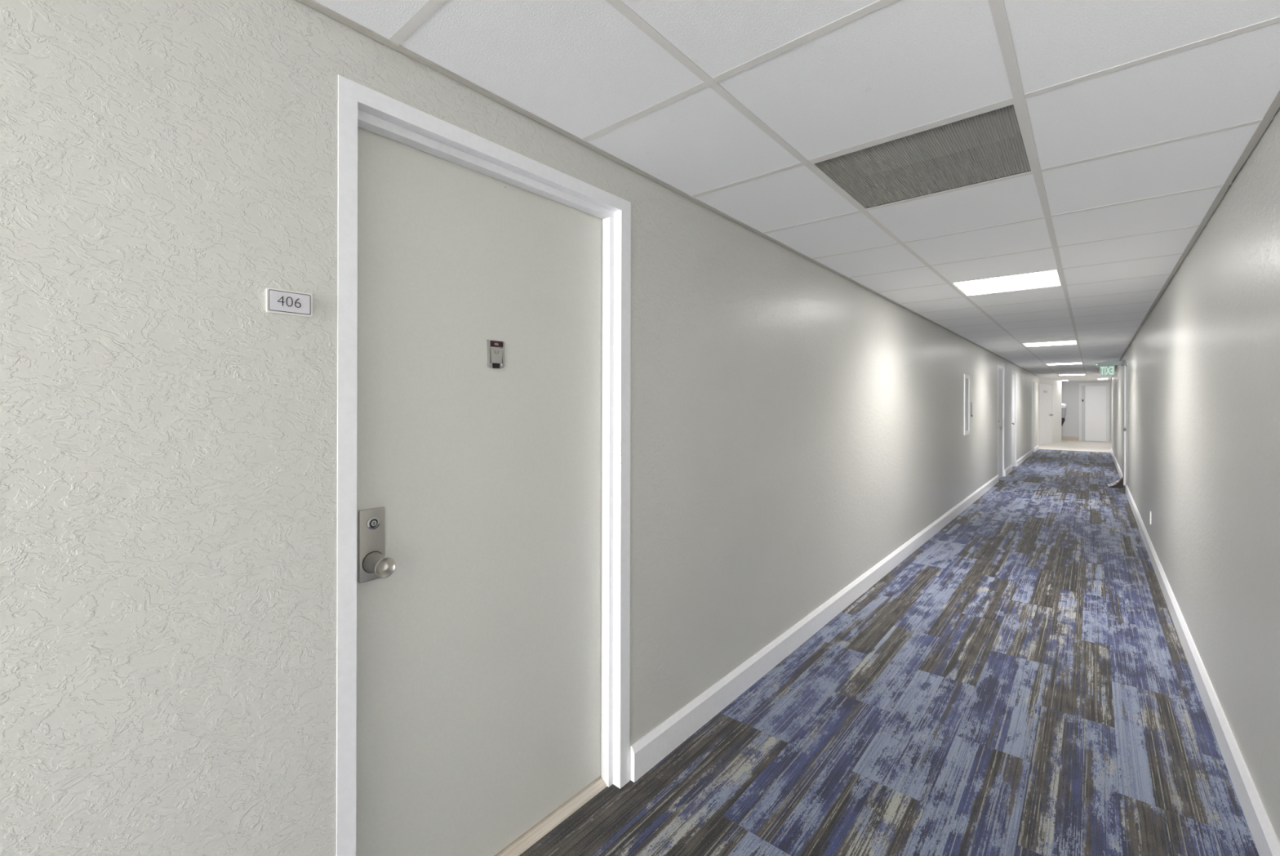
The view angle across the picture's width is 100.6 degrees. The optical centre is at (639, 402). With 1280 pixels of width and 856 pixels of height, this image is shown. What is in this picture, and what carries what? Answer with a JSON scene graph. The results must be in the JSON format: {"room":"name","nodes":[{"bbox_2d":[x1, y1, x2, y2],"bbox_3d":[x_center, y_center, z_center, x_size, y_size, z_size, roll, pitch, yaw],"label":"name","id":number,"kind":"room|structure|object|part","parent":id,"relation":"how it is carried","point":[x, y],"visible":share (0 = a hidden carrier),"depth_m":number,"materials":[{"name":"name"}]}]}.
{"room":"apartment building corridor","nodes":[
{"label":"apartment building corridor","id":0,"kind":"room"},
{"bbox_2d":[0,0,1037,855],"bbox_3d":[1.584,0.204,3.938,0.163,2.360,32.050,0,0,40],"label":"wall","id":1,"kind":"structure","parent":0,"point":[168,438],"depth_m":1.05,"materials":[{"name":"paint"}]},
{"bbox_2d":[266,287,312,316],"bbox_3d":[-0.725,-0.208,1.101,0.007,0.050,0.082,0,0,40],"label":"room sign","id":2,"kind":"object","parent":1,"relation":"attached to","point":[282,301],"visible":1,"depth_m":1.10,"materials":[{"name":"white plastic"}]},
{"bbox_2d":[336,75,631,855],"bbox_3d":[-0.401,0.318,1.586,0.132,2.083,0.975,0,0,40],"label":"door","id":3,"kind":"structure","parent":1,"relation":"in","point":[484,286],"depth_m":1.52,"materials":[{"name":"paint"}]},
{"bbox_3d":[-0.655,0.345,1.298,0.012,0.174,0.061,0,0,40],"label":"lock plate","id":4,"kind":"part","parent":3,"relation":"part of","materials":[{"name":"metal"}]},
{"bbox_3d":[-0.625,0.388,1.274,0.066,0.050,0.050,0,0,40],"label":"knob","id":5,"kind":"part","parent":3,"relation":"part of","materials":[{"name":"metal"}]},
{"bbox_3d":[-0.439,-0.143,1.546,0.007,0.078,0.005,0,0,40],"label":"rail","id":6,"kind":"part","parent":3,"relation":"part of","materials":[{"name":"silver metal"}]},
{"bbox_3d":[-0.407,-0.146,1.584,0.007,0.072,0.005,0,0,40],"label":"rail","id":7,"kind":"part","parent":3,"relation":"part of","materials":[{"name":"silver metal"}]},
{"bbox_2d":[297,0,1038,376],"bbox_3d":[1.655,-0.837,3.879,0.018,0.005,32.050,0,0,40],"label":"trim","id":8,"kind":"structure","parent":1,"relation":"attached to","point":[311,3],"depth_m":1.55,"materials":[{"name":"paint"}]},
{"bbox_2d":[630,474,999,782],"bbox_3d":[3.121,1.307,5.609,0.019,0.122,9.709,0,0,40],"label":"baseboard","id":9,"kind":"structure","parent":1,"relation":"attached to","point":[657,744],"depth_m":2.62,"materials":[{"name":"white paint"}]},
{"bbox_2d":[964,373,969,435],"bbox_3d":[4.305,0.021,7.003,0.014,0.790,0.355,0,0,40],"label":"wall panel","id":10,"kind":"object","parent":1,"relation":"attached to","point":[966,377],"visible":1,"depth_m":7.02,"materials":[{"name":"white paint"}]},
{"bbox_3d":[4.308,0.021,7.013,0.005,0.710,0.255,0,0,40],"label":"inset door","id":11,"kind":"part","parent":10,"relation":"part of","materials":[{"name":"grey paint"}]},
{"bbox_2d":[997,364,1004,478],"bbox_3d":[6.524,0.349,9.680,0.176,2.053,0.900,0,0,40],"label":"door","id":12,"kind":"structure","parent":1,"relation":"in","point":[1000,368],"depth_m":9.73,"materials":[{"name":"paint"}]},
{"bbox_2d":[1004,464,1012,475],"bbox_3d":[7.226,1.316,10.427,0.019,0.122,1.150,0,0,40],"label":"baseboard","id":13,"kind":"structure","parent":1,"relation":"attached to","point":[1009,468],"depth_m":10.34,"materials":[{"name":"white paint"}]},
{"bbox_2d":[1011,369,1016,466],"bbox_3d":[7.864,0.352,11.264,0.162,2.053,0.950,0,0,40],"label":"door","id":14,"kind":"structure","parent":1,"relation":"in","point":[1013,373],"depth_m":11.45,"materials":[{"name":"paint"}]},
{"bbox_2d":[1016,449,1032,466],"bbox_3d":[9.430,1.321,13.015,0.019,0.122,3.750,0,0,40],"label":"baseboard","id":15,"kind":"structure","parent":1,"relation":"attached to","point":[1029,453],"depth_m":12.70,"materials":[{"name":"white paint"}]},
{"bbox_2d":[1031,379,1034,452],"bbox_3d":[10.842,0.370,14.783,0.132,2.031,0.770,0,0,40],"label":"door","id":16,"kind":"structure","parent":1,"relation":"in","point":[1033,380],"depth_m":14.99,"materials":[{"name":"white paint"}]},
{"bbox_2d":[313,0,1279,381],"bbox_3d":[3.596,-0.845,5.971,3.650,0.020,37.748,0,0,40],"label":"ceiling","id":17,"kind":"structure","parent":0,"point":[583,68],"depth_m":1.50,"materials":[{"name":"tile"}]},
{"bbox_2d":[388,0,1279,376],"bbox_3d":[2.296,-0.837,3.360,1.672,0.001,32.091,0,0,40],"label":"grid","id":18,"kind":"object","parent":17,"relation":"attached to","point":[997,10],"depth_m":1.57,"materials":[{"name":"paint"}]},
{"bbox_2d":[810,101,1032,208],"bbox_3d":[1.010,-1.012,1.894,0.594,0.343,0.594,0,0,40],"label":"ceiling vent","id":19,"kind":"object","parent":17,"relation":"in","point":[1009,157],"visible":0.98,"depth_m":1.91,"materials":[{"name":"metal"}]},
{"bbox_2d":[952,269,1062,295],"bbox_3d":[2.591,-0.852,3.750,0.586,0.027,0.586,0,0,40],"label":"recessed light","id":20,"kind":"object","parent":17,"relation":"in","point":[1046,278],"visible":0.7,"depth_m":3.75,"materials":[{"name":"paint"}]},
{"bbox_2d":[1017,336,1077,346],"bbox_3d":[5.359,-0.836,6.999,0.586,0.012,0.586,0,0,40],"label":"recessed light","id":21,"kind":"object","parent":17,"relation":"in","point":[1062,338],"visible":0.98,"depth_m":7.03,"materials":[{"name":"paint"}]},
{"bbox_2d":[1045,362,1082,364],"bbox_3d":[8.916,-0.838,11.175,0.586,0.027,0.586,0,0,40],"label":"recessed light","id":22,"kind":"object","parent":17,"relation":"in","point":[1067,362],"visible":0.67,"depth_m":11.20,"materials":[{"name":"white plastic"}]},
{"bbox_2d":[1059,373,1084,375],"bbox_3d":[12.474,-0.829,15.351,0.586,0.027,0.586,0,0,40],"label":"recessed light","id":23,"kind":"object","parent":17,"relation":"in","point":[1071,374],"visible":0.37,"depth_m":15.21,"materials":[{"name":"white plastic"}]},
{"bbox_2d":[519,440,1258,855],"bbox_3d":[3.591,1.383,5.970,3.650,0.032,37.750,0,0,40],"label":"floor","id":24,"kind":"structure","parent":0,"point":[1022,682],"depth_m":2.24,"materials":[{"name":"carpet"}]},
{"bbox_2d":[1106,476,1123,488],"bbox_3d":[7.816,1.278,8.742,0.198,0.198,0.310,0,0,40],"label":"crumpled bag","id":25,"kind":"object","parent":24,"relation":"on","point":[1119,484],"visible":1,"depth_m":8.62,"materials":[{"name":"white plastic"}]},
{"bbox_2d":[1037,377,1039,445],"bbox_3d":[11.842,0.286,17.203,1.640,2.204,1.450,0,0,40],"label":"wall","id":26,"kind":"structure","parent":0,"point":[1037,377],"depth_m":17.02,"materials":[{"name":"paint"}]},
{"bbox_2d":[1039,377,1062,445],"bbox_3d":[13.973,0.291,18.192,2.941,2.204,0.120,0,0,-40],"label":"wall","id":27,"kind":"structure","parent":0,"point":[1057,384],"depth_m":18.73,"materials":[{"name":"paint"}]},
{"bbox_2d":[1039,381,1053,445],"bbox_3d":[13.606,0.342,17.757,1.780,2.100,0.076,0,0,-40],"label":"door","id":28,"kind":"structure","parent":27,"relation":"in","point":[1046,391],"depth_m":17.75,"materials":[{"name":"white paint"}]},
{"bbox_3d":[12.945,0.340,17.239,0.100,2.100,0.021,0,0,-40],"label":"frame","id":29,"kind":"part","parent":28,"relation":"part of","materials":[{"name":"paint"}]},
{"bbox_3d":[13.560,-0.673,17.753,1.500,0.070,0.021,0,0,-40],"label":"frame","id":30,"kind":"part","parent":28,"relation":"part of","materials":[{"name":"paint"}]},
{"bbox_3d":[14.201,0.343,18.292,0.180,2.100,0.021,0,0,-40],"label":"frame","id":31,"kind":"part","parent":28,"relation":"part of","materials":[{"name":"paint"}]},
{"bbox_2d":[1061,403,1066,426],"bbox_3d":[15.227,0.421,19.183,0.260,0.830,0.260,0,0,40],"label":"bundle","id":32,"kind":"object","parent":27,"relation":"hanging from","point":[1063,405],"visible":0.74,"depth_m":19.09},
{"bbox_2d":[1061,380,1111,441],"bbox_3d":[15.769,0.295,20.262,3.650,2.204,0.200,0,0,40],"label":"wall","id":33,"kind":"structure","parent":0,"point":[1070,389],"depth_m":19.78,"materials":[{"name":"paint"}]},
{"bbox_2d":[1061,435,1078,440],"bbox_3d":[15.282,1.320,20.534,2.560,0.148,0.015,0,0,40],"label":"baseboard","id":34,"kind":"structure","parent":33,"relation":"attached to","point":[1063,437],"depth_m":19.86,"materials":[{"name":"beige wood"}]},
{"bbox_2d":[1078,382,1109,441],"bbox_3d":[16.578,0.333,19.412,0.855,2.128,0.046,0,0,40],"label":"door","id":35,"kind":"structure","parent":33,"relation":"in","point":[1096,394],"depth_m":19.38,"materials":[{"name":"paint"}]},
{"bbox_2d":[1111,90,1279,843],"bbox_3d":[2.978,0.207,2.751,0.160,2.360,32.050,0,0,40],"label":"wall","id":36,"kind":"structure","parent":0,"point":[1203,366],"depth_m":2.12,"materials":[{"name":"paint"}]},
{"bbox_2d":[1094,360,1123,375],"bbox_3d":[8.400,-0.629,9.529,0.378,0.262,0.120,0,0,40],"label":"exit sign","id":37,"kind":"object","parent":36,"relation":"attached to","point":[1108,367],"visible":1,"depth_m":9.52,"materials":[{"name":"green plastic"}]},
{"bbox_3d":[8.384,-0.584,9.542,0.204,0.172,0.008,0,0,40],"label":"panel","id":38,"kind":"part","parent":37,"relation":"part of","materials":[{"name":"green plastic"}]},
{"bbox_2d":[1111,448,1124,484],"bbox_3d":[10.721,1.324,11.981,0.019,0.122,7.950,0,0,40],"label":"baseboard","id":39,"kind":"structure","parent":36,"relation":"attached to","point":[1121,475],"depth_m":11.01,"materials":[{"name":"white paint"}]},
{"bbox_2d":[1123,359,1127,485],"bbox_3d":[7.861,0.352,8.541,0.174,2.053,1.000,0,0,40],"label":"door","id":40,"kind":"structure","parent":36,"relation":"in","point":[1125,428],"depth_m":8.89,"materials":[{"name":"paint"}]},
{"bbox_2d":[1149,510,1151,524],"bbox_3d":[4.647,1.042,4.841,0.010,0.114,0.070,0,0,40],"label":"wall outlet","id":41,"kind":"object","parent":36,"relation":"attached to","point":[1149,510],"visible":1,"depth_m":4.83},
{"bbox_2d":[1115,91,1279,368],"bbox_3d":[2.909,-0.834,2.811,0.019,0.005,32.050,0,0,40],"label":"trim","id":42,"kind":"structure","parent":36,"relation":"attached to","point":[1275,105],"depth_m":2.05,"materials":[{"name":"paint"}]},
{"bbox_2d":[1125,484,1279,855],"bbox_3d":[0.005,1.300,-0.598,0.019,0.122,23.100,0,0,40],"label":"baseboard","id":43,"kind":"structure","parent":36,"relation":"attached to","point":[1266,842],"depth_m":2.10,"materials":[{"name":"white paint"}]}
]}

